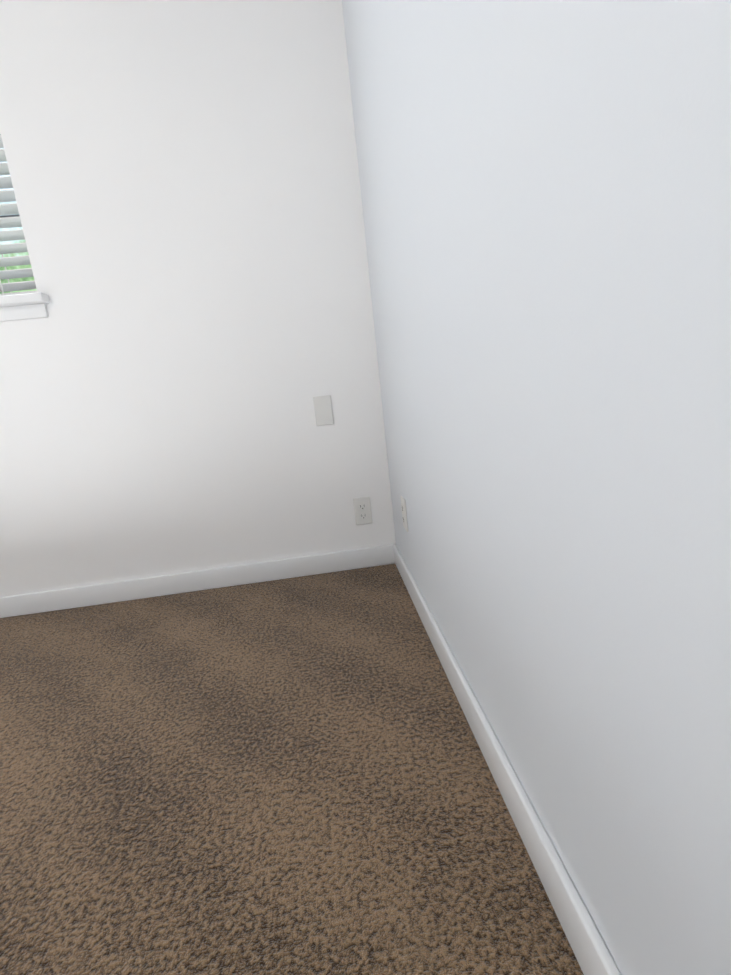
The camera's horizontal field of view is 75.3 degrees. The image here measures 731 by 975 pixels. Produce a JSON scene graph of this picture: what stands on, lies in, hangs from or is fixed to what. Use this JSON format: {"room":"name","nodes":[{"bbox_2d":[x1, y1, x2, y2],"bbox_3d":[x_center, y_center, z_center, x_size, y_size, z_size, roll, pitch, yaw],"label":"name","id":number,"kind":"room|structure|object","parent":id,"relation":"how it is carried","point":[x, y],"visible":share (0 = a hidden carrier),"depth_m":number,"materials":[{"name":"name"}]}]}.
{"room":"empty bedroom","nodes":[
{"label":"empty bedroom","id":0,"kind":"room"},
{"bbox_2d":[0,0,395,596],"bbox_3d":[-1.769,-0.666,1.745,3.570,2.440,0.200,-7,11,-4],"label":"wall","id":1,"kind":"structure","parent":0,"point":[184,176],"depth_m":1.75,"materials":[{"name":"white paint"}]},
{"bbox_2d":[0,134,33,291],"bbox_3d":[-1.815,-1.073,1.700,1.174,0.890,0.065,-7,11,-4],"label":"window","id":2,"kind":"structure","parent":1,"relation":"in","point":[12,241],"depth_m":1.78,"materials":[{"name":"grey"}]},
{"bbox_2d":[0,135,36,295],"bbox_3d":[-1.806,-1.056,1.610,1.162,0.880,0.060,-7,11,-4],"label":"window blinds","id":3,"kind":"object","parent":2,"relation":"attached to","point":[8,209],"visible":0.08,"depth_m":1.70,"materials":[{"name":"white plastic"}]},
{"bbox_2d":[0,303,47,321],"bbox_3d":[-1.748,-0.562,1.659,1.214,0.047,0.012,-7,11,-4],"label":"apron","id":4,"kind":"object","parent":1,"relation":"attached to","point":[22,312],"visible":1,"depth_m":1.69,"materials":[{"name":"white wood"}]},
{"bbox_2d":[0,292,49,306],"bbox_3d":[-1.756,-0.607,1.688,1.244,0.030,0.155,-7,11,-4],"label":"window sill","id":5,"kind":"structure","parent":1,"relation":"attached to","point":[23,299],"depth_m":1.66,"materials":[{"name":"white wood"}]},
{"bbox_2d":[0,544,394,617],"bbox_3d":[-1.632,0.501,1.874,3.570,0.085,0.014,-7,11,-4],"label":"baseboard","id":6,"kind":"structure","parent":1,"relation":"attached to","point":[111,592],"depth_m":1.94,"materials":[{"name":"white wood"}]},
{"bbox_2d":[313,395,333,425],"bbox_3d":[-0.165,-0.303,1.867,0.070,0.115,0.010,-7,11,-4],"label":"blank wall plate","id":7,"kind":"object","parent":1,"relation":"attached to","point":[323,410],"visible":1,"depth_m":1.87,"materials":[{"name":"white plastic"}]},
{"bbox_2d":[353,497,372,524],"bbox_3d":[-0.011,0.097,1.961,0.070,0.115,0.008,-7,11,-4],"label":"outlet","id":8,"kind":"object","parent":1,"relation":"attached to","point":[365,504],"visible":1,"depth_m":1.96,"materials":[{"name":"white plastic"}]},
{"bbox_2d":[0,564,583,974],"bbox_3d":[-1.422,0.989,-0.112,4.070,0.120,4.620,-7,11,-4],"label":"floor","id":9,"kind":"structure","parent":0,"point":[290,776],"depth_m":0.89,"materials":[{"name":"carpet"}]},
{"bbox_2d":[342,0,730,974],"bbox_3d":[0.306,-0.493,-0.226,0.200,2.440,4.620,-7,11,-4],"label":"wall","id":10,"kind":"structure","parent":0,"point":[546,194],"depth_m":0.47,"materials":[{"name":"white paint"}]},
{"bbox_2d":[401,496,407,531],"bbox_3d":[0.134,0.090,1.640,0.008,0.115,0.070,-7,11,-4],"label":"outlet","id":11,"kind":"object","parent":10,"relation":"attached to","point":[404,512],"visible":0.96,"depth_m":1.62,"materials":[{"name":"white plastic"}]},
{"bbox_2d":[393,544,620,974],"bbox_3d":[0.327,0.668,0.001,0.014,0.085,4.120,-7,11,-4],"label":"baseboard","id":12,"kind":"structure","parent":10,"relation":"attached to","point":[593,956],"depth_m":0.73,"materials":[{"name":"white wood"}]},
{"label":"outside","id":13,"kind":"structure","parent":0,"visible":0},
{"bbox_2d":[0,148,36,293],"bbox_3d":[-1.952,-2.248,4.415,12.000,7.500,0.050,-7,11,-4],"label":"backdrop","id":14,"kind":"structure","parent":13,"point":[19,266],"depth_m":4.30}
]}

